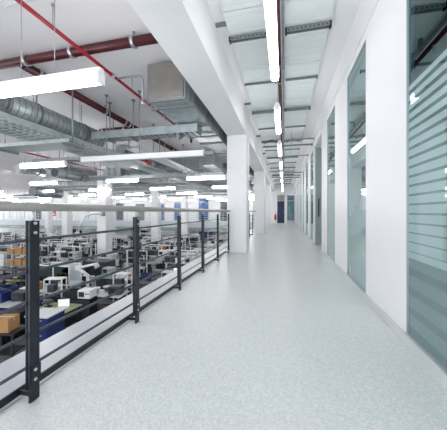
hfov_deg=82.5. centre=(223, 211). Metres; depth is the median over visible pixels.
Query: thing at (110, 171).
air duct
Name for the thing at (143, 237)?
workbench
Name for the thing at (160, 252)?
instrument
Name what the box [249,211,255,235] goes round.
guardrail
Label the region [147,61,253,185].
air duct
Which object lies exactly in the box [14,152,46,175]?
spiral duct
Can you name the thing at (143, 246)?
stand
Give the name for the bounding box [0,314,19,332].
carton
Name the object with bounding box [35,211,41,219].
window
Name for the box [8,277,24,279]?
shelf
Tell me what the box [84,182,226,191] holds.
cable tray
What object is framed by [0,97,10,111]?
duct silencer
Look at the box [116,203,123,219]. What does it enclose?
door
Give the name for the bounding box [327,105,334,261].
window
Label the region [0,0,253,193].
ceiling
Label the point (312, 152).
window
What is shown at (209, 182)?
cable tray
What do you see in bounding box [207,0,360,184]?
ceiling
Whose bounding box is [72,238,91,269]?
workbench
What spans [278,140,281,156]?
ceiling light
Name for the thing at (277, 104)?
ceiling light
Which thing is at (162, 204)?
door
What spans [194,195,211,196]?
ceiling light
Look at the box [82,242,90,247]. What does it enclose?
instrument
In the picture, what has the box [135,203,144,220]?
door
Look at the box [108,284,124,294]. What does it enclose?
instrument
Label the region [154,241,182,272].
workbench
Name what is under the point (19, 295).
instrument
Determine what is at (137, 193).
ceiling light
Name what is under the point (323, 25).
strut
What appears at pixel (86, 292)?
instrument
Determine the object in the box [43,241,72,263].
workbench
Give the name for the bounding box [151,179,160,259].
column
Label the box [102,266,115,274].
instrument
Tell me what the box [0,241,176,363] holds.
floor
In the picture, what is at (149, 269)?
chair
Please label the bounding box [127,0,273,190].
beam
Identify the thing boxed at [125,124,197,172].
cable tray
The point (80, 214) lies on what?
window
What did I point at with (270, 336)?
floor
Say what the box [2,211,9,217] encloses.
window
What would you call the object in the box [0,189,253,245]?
wall
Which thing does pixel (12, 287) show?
crate
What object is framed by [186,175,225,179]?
ceiling light
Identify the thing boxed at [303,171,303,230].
window
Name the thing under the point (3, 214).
guardrail
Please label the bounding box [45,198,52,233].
column
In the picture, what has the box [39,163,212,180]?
cable tray
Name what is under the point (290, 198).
door
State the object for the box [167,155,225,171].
air duct
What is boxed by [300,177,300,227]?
window
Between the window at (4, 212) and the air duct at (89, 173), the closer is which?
the air duct at (89, 173)
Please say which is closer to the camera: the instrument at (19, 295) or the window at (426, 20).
the window at (426, 20)
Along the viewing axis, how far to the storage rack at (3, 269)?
11.84 m
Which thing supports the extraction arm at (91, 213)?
attached to the column at (104, 240)
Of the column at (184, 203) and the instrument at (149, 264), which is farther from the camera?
the column at (184, 203)
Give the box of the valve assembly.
[140,140,154,165]
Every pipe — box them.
[0,31,157,69]
[15,0,191,142]
[20,66,226,180]
[263,136,312,147]
[276,0,283,186]
[285,137,314,140]
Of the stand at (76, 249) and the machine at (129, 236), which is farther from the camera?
the machine at (129, 236)
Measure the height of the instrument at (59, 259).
0.320 m
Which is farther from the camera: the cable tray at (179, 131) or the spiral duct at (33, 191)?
the spiral duct at (33, 191)
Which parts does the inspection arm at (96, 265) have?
arm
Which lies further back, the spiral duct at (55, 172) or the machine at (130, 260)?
the machine at (130, 260)
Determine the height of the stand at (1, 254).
1.950 m
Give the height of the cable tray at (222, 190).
1.145 m
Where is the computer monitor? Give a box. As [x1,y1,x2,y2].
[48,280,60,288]
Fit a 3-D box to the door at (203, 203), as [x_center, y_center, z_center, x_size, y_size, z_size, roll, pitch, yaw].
[-2.406,-0.275,30.844,1.332,2.750,0.090,0,0,13]
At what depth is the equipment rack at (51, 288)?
9.74 m
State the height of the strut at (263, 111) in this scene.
0.087 m
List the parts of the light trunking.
hanger rod, hanger rod, casing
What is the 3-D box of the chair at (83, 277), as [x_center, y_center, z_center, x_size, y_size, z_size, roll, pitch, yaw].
[-6.628,3.489,12.285,0.562,1.019,0.557,0,0,-44]
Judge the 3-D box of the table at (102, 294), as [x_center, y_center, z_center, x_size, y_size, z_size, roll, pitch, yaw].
[-4.559,3.590,10.024,1.500,0.820,0.800,0,0,8]
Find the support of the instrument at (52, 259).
on the workbench at (51, 241)
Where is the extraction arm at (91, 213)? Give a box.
[74,212,104,236]
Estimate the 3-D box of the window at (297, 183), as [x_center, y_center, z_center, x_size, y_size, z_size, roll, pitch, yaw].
[5.712,-0.568,19.637,0.043,3.225,0.950,0,0,13]
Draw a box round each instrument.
[11,289,24,300]
[40,250,47,256]
[43,256,50,261]
[50,257,56,261]
[53,250,65,256]
[58,258,67,261]
[61,247,71,251]
[68,251,80,257]
[78,287,96,298]
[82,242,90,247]
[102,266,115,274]
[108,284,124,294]
[112,253,117,258]
[147,262,157,268]
[150,249,160,255]
[158,250,168,255]
[161,270,172,276]
[165,255,176,262]
[185,256,196,263]
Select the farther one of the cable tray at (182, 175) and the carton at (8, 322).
the cable tray at (182, 175)
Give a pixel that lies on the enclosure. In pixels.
(68, 270)
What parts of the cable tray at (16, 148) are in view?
cantilever arm, rail, cantilever arm, ceiling post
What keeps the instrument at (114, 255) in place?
on the workbench
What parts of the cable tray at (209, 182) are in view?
rail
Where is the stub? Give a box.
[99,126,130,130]
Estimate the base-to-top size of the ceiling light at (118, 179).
1.475 m
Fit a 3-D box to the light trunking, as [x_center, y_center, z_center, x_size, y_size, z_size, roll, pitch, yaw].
[-1.785,-1.942,5.686,3.240,1.535,0.110,0,0,13]
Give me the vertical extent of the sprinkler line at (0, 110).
1.045 m
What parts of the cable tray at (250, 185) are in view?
rail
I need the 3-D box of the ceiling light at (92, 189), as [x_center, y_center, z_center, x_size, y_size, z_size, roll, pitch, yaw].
[-7.312,-1.982,15.096,1.550,1.475,0.110,0,0,13]
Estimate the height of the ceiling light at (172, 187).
1.475 m
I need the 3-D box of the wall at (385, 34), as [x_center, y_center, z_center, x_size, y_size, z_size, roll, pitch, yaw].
[3.823,-0.905,11.477,0.140,4.010,27.100,0,0,13]
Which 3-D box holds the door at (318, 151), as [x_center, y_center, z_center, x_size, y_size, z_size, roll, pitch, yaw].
[3.563,-0.537,8.496,0.950,3.245,0.111,0,0,13]
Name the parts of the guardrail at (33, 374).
post, stem, handrail, post, post, post, post, post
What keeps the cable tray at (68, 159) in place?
hanging from the ceiling at (84, 22)
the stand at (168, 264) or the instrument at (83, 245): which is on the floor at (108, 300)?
the stand at (168, 264)
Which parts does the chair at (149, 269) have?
backrest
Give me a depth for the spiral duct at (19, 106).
5.37 m
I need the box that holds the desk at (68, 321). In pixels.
[40,302,81,328]
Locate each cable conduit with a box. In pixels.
[3,0,33,7]
[281,0,284,178]
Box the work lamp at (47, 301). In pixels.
[41,299,54,307]
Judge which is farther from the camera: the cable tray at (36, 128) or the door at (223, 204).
the door at (223, 204)
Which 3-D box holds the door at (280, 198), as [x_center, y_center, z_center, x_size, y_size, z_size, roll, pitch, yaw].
[5.622,-0.290,25.012,0.730,2.780,0.132,0,0,13]
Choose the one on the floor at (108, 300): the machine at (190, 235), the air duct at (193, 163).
the machine at (190, 235)
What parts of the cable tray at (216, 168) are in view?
rail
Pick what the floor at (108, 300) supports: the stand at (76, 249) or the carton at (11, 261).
the stand at (76, 249)
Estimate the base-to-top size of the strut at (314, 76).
0.070 m
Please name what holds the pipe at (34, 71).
hanging from the ceiling at (84, 22)
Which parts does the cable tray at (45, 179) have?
rail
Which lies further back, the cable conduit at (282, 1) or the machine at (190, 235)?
the machine at (190, 235)
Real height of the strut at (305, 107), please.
0.087 m
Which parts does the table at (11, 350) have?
leg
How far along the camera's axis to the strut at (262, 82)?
5.24 m
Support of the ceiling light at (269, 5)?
hanging from the ceiling at (310, 53)
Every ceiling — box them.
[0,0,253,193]
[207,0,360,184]
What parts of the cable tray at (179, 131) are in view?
ceiling post, ceiling post, rail, rail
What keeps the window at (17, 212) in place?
in the wall at (213, 204)
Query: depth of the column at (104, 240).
15.18 m
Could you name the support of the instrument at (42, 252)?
on the workbench at (40, 245)
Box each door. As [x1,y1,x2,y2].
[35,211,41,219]
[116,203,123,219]
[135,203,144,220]
[161,203,164,220]
[174,202,180,220]
[198,198,208,220]
[220,201,226,220]
[277,195,284,222]
[287,195,294,222]
[315,148,321,243]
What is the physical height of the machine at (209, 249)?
1.980 m
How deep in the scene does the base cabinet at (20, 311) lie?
8.25 m
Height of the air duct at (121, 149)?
0.410 m
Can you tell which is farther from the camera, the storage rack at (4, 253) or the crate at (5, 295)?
the storage rack at (4, 253)
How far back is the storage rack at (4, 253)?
12.88 m
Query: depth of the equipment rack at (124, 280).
10.62 m
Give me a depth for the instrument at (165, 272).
12.22 m
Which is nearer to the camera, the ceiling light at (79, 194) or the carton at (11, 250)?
the carton at (11, 250)
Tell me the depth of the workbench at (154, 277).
14.74 m
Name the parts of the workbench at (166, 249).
lamp rail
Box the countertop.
[94,273,141,280]
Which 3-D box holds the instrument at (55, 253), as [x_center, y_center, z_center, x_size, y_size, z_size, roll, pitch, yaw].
[-9.223,2.355,14.315,0.480,0.320,0.422,0,0,13]
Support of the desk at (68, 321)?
on the floor at (108, 300)
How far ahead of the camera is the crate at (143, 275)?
11.22 m
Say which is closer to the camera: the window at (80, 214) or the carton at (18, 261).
the carton at (18, 261)
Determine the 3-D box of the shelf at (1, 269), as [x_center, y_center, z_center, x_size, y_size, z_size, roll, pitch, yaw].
[-9.614,2.685,11.891,2.000,0.030,0.500,0,0,8]
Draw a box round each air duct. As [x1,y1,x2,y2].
[41,166,165,190]
[103,166,129,184]
[116,146,208,181]
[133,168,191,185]
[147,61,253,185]
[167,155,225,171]
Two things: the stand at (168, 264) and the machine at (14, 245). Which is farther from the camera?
the machine at (14, 245)
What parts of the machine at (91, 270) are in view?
door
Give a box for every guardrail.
[0,201,230,408]
[0,213,253,220]
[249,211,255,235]
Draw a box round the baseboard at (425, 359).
[294,222,446,389]
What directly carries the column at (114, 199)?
on the floor at (108, 300)
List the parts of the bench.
door, door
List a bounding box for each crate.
[0,284,19,291]
[0,290,11,303]
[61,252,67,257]
[65,288,81,297]
[140,272,151,279]
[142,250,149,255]
[156,257,164,261]
[156,263,164,268]
[175,257,184,263]
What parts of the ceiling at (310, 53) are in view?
panel, panel, panel, panel, panel, panel, panel, panel, panel, panel, panel, panel, panel, panel, panel, panel, panel, panel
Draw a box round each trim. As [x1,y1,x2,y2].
[0,219,253,228]
[0,225,250,231]
[0,228,253,399]
[0,233,253,412]
[294,0,379,188]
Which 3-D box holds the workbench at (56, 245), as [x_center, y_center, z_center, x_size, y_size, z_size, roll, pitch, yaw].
[-8.763,2.950,14.002,1.700,2.100,0.800,0,0,13]
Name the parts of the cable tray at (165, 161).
rail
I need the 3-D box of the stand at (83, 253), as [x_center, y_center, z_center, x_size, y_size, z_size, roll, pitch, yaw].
[-8.744,3.025,16.423,1.240,1.950,0.260,0,0,13]
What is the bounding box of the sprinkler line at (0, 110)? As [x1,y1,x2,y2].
[0,110,120,153]
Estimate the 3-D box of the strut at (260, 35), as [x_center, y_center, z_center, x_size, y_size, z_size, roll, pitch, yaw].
[0.420,-2.631,3.848,0.670,0.087,0.118,0,0,13]
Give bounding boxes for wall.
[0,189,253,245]
[271,184,294,222]
[295,0,405,331]
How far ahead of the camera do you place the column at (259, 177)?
12.99 m
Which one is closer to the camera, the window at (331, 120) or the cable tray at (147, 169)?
the window at (331, 120)
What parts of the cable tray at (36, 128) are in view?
ceiling post, cantilever arm, rail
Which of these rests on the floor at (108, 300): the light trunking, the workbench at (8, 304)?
the workbench at (8, 304)
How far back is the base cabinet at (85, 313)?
9.22 m
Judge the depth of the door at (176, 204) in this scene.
31.64 m
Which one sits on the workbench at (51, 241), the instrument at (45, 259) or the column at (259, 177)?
the instrument at (45, 259)
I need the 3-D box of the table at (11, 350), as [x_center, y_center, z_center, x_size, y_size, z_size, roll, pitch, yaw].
[-5.904,3.600,6.951,0.800,0.800,0.600,0,0,-1]
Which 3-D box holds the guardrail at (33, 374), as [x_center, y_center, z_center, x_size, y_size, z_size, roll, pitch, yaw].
[-0.789,0.520,3.014,0.139,1.152,7.900,0,0,13]
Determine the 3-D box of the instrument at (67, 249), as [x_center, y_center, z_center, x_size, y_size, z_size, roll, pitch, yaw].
[-9.984,2.355,16.243,0.480,0.320,0.422,0,0,13]
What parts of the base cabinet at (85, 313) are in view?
door, door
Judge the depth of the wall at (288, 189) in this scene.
25.03 m
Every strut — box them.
[229,31,266,44]
[244,80,275,85]
[252,110,273,114]
[285,20,331,35]
[285,106,309,111]
[285,125,304,127]
[286,74,317,80]
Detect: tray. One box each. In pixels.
[0,89,87,154]
[0,94,146,167]
[0,190,226,198]
[13,192,226,195]
[23,179,226,195]
[32,139,200,162]
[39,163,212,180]
[43,177,226,188]
[48,150,224,181]
[62,178,251,190]
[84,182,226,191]
[91,99,201,143]
[92,153,214,189]
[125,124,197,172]
[203,155,253,192]
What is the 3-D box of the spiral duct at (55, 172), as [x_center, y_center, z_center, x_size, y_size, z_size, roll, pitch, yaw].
[-6.512,-2.031,10.888,0.416,1.358,1.620,0,0,13]
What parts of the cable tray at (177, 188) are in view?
rail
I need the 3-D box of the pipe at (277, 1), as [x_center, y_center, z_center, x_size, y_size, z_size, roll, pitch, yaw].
[2.779,-2.494,12.049,0.066,0.348,26.730,0,0,13]
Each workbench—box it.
[0,294,42,311]
[18,245,48,267]
[24,286,57,307]
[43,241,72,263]
[54,245,81,286]
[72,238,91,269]
[140,244,169,279]
[143,237,162,256]
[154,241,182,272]
[159,249,197,278]
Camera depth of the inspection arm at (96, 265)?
11.14 m
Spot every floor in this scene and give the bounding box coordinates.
[0,223,446,429]
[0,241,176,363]
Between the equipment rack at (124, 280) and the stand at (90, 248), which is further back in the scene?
the stand at (90, 248)
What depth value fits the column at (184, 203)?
27.51 m
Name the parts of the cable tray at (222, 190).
rail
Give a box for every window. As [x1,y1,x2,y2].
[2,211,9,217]
[16,211,24,218]
[77,211,88,218]
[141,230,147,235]
[297,183,297,224]
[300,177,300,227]
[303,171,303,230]
[306,162,307,234]
[311,152,312,239]
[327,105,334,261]
[347,40,365,292]
[406,0,446,372]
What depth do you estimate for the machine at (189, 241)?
19.83 m
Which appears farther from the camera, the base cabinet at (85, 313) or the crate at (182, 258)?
the crate at (182, 258)
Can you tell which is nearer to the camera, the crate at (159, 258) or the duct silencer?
the duct silencer
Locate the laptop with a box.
[57,299,69,308]
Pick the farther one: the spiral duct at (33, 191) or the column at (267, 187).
the column at (267, 187)
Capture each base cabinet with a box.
[3,335,14,344]
[6,308,24,337]
[24,307,65,341]
[60,296,96,321]
[139,281,153,288]
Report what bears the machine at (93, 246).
on the floor at (108, 300)
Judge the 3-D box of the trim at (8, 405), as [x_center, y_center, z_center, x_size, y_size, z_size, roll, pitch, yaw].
[1.290,1.248,12.079,0.052,0.304,27.100,0,0,13]
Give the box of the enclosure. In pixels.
[40,262,81,285]
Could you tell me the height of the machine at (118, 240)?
1.980 m
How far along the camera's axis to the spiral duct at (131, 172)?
12.80 m
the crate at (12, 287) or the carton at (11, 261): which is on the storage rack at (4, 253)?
the carton at (11, 261)
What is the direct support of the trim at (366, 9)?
attached to the wall at (385, 34)
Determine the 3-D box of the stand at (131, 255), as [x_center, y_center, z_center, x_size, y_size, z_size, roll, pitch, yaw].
[-4.661,3.025,13.707,1.240,1.950,0.260,0,0,13]
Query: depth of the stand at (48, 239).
19.35 m
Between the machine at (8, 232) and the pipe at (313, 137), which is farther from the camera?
the machine at (8, 232)
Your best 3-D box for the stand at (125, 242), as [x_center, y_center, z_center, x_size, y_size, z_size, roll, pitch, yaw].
[-7.890,3.025,20.023,1.240,1.950,0.260,0,0,13]
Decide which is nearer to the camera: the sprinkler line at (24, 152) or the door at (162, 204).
the sprinkler line at (24, 152)
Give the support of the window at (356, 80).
in the wall at (385, 34)
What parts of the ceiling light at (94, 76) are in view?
hanger rod, hanger rod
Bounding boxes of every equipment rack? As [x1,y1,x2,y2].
[43,277,66,304]
[113,271,131,302]
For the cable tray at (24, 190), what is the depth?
28.27 m
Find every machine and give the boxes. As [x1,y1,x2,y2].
[0,230,10,239]
[0,238,17,264]
[83,254,114,287]
[88,244,96,255]
[113,234,128,247]
[123,249,147,272]
[127,235,140,246]
[173,241,191,251]
[181,248,200,266]
[187,232,200,247]
[192,248,213,253]
[200,241,216,248]
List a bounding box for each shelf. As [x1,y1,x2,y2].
[0,268,24,270]
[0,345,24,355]
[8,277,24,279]
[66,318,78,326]
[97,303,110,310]
[151,276,160,279]
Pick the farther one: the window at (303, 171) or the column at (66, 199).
the column at (66, 199)
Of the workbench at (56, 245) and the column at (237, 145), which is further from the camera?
the workbench at (56, 245)
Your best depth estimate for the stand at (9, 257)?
15.87 m
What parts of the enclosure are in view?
glass panel, glass panel, panel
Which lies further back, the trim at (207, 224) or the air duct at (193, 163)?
the trim at (207, 224)
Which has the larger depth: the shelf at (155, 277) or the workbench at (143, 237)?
the workbench at (143, 237)
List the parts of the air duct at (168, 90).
panel, support rail, support rail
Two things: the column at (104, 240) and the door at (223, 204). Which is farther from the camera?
the door at (223, 204)
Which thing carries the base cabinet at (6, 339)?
on the floor at (108, 300)
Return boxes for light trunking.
[81,90,213,162]
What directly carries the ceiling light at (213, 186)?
hanging from the ceiling at (84, 22)
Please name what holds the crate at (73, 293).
on the base cabinet at (85, 313)
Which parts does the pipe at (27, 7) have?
hanger rod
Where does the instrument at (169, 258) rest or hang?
on the workbench at (166, 249)
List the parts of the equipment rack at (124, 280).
tray plate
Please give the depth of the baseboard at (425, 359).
2.20 m
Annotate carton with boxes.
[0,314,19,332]
[7,248,14,253]
[7,259,14,264]
[15,246,24,253]
[15,257,24,265]
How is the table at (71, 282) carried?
on the floor at (108, 300)
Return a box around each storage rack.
[0,267,40,293]
[4,253,24,280]
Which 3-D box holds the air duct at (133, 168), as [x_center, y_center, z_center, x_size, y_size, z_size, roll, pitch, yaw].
[-3.328,-2.505,20.626,0.492,0.410,13.400,0,0,13]
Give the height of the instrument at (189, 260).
0.320 m
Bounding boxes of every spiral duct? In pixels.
[7,94,104,146]
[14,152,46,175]
[29,186,63,197]
[51,155,88,181]
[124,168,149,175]
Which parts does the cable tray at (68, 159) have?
rail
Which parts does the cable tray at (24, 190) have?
rail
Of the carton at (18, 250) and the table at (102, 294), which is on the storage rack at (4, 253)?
the carton at (18, 250)
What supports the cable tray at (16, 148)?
hanging from the ceiling at (84, 22)
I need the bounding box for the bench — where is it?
[94,258,141,298]
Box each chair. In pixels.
[82,274,91,286]
[145,267,154,277]
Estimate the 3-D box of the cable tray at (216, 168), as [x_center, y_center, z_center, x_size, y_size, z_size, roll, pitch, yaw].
[1.003,-2.163,15.487,0.460,1.095,13.400,0,0,13]
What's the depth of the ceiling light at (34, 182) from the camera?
11.55 m
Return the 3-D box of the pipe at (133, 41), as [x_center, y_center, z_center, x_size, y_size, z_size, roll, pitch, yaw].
[-2.927,-2.587,4.210,4.360,0.245,0.190,0,0,13]
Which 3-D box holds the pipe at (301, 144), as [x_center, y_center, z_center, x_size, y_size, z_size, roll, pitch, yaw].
[2.276,-2.492,9.070,1.740,0.366,0.102,0,0,13]
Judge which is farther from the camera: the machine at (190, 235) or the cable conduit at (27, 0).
the machine at (190, 235)
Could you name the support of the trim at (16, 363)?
attached to the wall
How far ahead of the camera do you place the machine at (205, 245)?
17.47 m
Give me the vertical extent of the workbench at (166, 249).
2.100 m
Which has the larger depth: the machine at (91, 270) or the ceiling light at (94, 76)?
the machine at (91, 270)
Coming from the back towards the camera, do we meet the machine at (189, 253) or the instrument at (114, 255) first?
the instrument at (114, 255)
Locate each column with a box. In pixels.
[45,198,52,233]
[62,182,71,245]
[97,166,111,258]
[112,195,115,239]
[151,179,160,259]
[181,190,187,236]
[227,134,248,252]
[254,171,264,233]
[265,185,270,226]
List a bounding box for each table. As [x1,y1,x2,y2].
[0,325,24,357]
[40,281,83,296]
[96,289,129,310]
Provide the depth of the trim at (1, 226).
31.25 m
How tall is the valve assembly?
0.887 m
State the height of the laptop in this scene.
0.270 m
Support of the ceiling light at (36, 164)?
hanging from the ceiling at (84, 22)
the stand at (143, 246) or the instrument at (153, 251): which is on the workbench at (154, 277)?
the instrument at (153, 251)
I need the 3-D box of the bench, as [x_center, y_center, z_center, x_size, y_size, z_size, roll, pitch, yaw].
[-4.850,3.125,12.045,2.000,1.750,1.100,0,0,13]
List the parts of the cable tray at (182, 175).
rail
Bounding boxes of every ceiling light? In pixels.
[0,0,104,97]
[19,152,66,168]
[29,181,58,184]
[79,194,96,195]
[88,188,111,190]
[106,178,139,182]
[125,182,144,194]
[150,186,175,189]
[176,192,197,193]
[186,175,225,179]
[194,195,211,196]
[212,185,226,187]
[264,0,278,81]
[274,102,280,134]
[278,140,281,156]
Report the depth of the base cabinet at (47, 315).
7.52 m
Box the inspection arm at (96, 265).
[75,262,99,286]
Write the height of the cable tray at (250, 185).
0.945 m
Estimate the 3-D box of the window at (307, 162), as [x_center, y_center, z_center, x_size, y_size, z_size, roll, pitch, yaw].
[3.772,-0.568,11.464,0.043,3.225,0.950,0,0,13]
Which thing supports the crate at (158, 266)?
on the workbench at (154, 277)
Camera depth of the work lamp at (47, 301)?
8.66 m
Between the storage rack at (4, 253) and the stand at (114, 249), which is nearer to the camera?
the storage rack at (4, 253)
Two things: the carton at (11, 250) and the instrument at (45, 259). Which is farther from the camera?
the instrument at (45, 259)
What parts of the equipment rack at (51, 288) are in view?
tray plate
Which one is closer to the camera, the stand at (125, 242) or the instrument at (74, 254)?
the instrument at (74, 254)
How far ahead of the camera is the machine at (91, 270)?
13.13 m
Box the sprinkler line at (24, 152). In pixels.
[24,152,129,170]
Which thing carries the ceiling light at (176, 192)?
hanging from the ceiling at (84, 22)
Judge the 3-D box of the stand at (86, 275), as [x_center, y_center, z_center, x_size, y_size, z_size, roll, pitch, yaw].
[-5.520,3.250,10.303,0.598,1.500,0.438,0,0,-22]
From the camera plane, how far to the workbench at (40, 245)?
14.66 m
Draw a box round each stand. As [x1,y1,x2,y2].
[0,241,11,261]
[0,245,11,272]
[48,239,61,246]
[73,240,87,260]
[79,244,95,265]
[79,274,94,286]
[90,248,109,259]
[112,245,127,271]
[116,238,129,256]
[126,250,146,272]
[143,246,161,272]
[165,251,187,268]
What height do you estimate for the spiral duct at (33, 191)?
1.758 m
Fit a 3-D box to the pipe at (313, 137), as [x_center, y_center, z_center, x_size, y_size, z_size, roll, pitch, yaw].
[2.517,-2.519,8.396,0.960,0.312,0.075,0,0,13]
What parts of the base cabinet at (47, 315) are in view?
drawer, drawer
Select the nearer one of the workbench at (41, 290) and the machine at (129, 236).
the workbench at (41, 290)
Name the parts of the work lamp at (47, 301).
lamp shade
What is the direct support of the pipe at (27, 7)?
hanging from the ceiling at (84, 22)

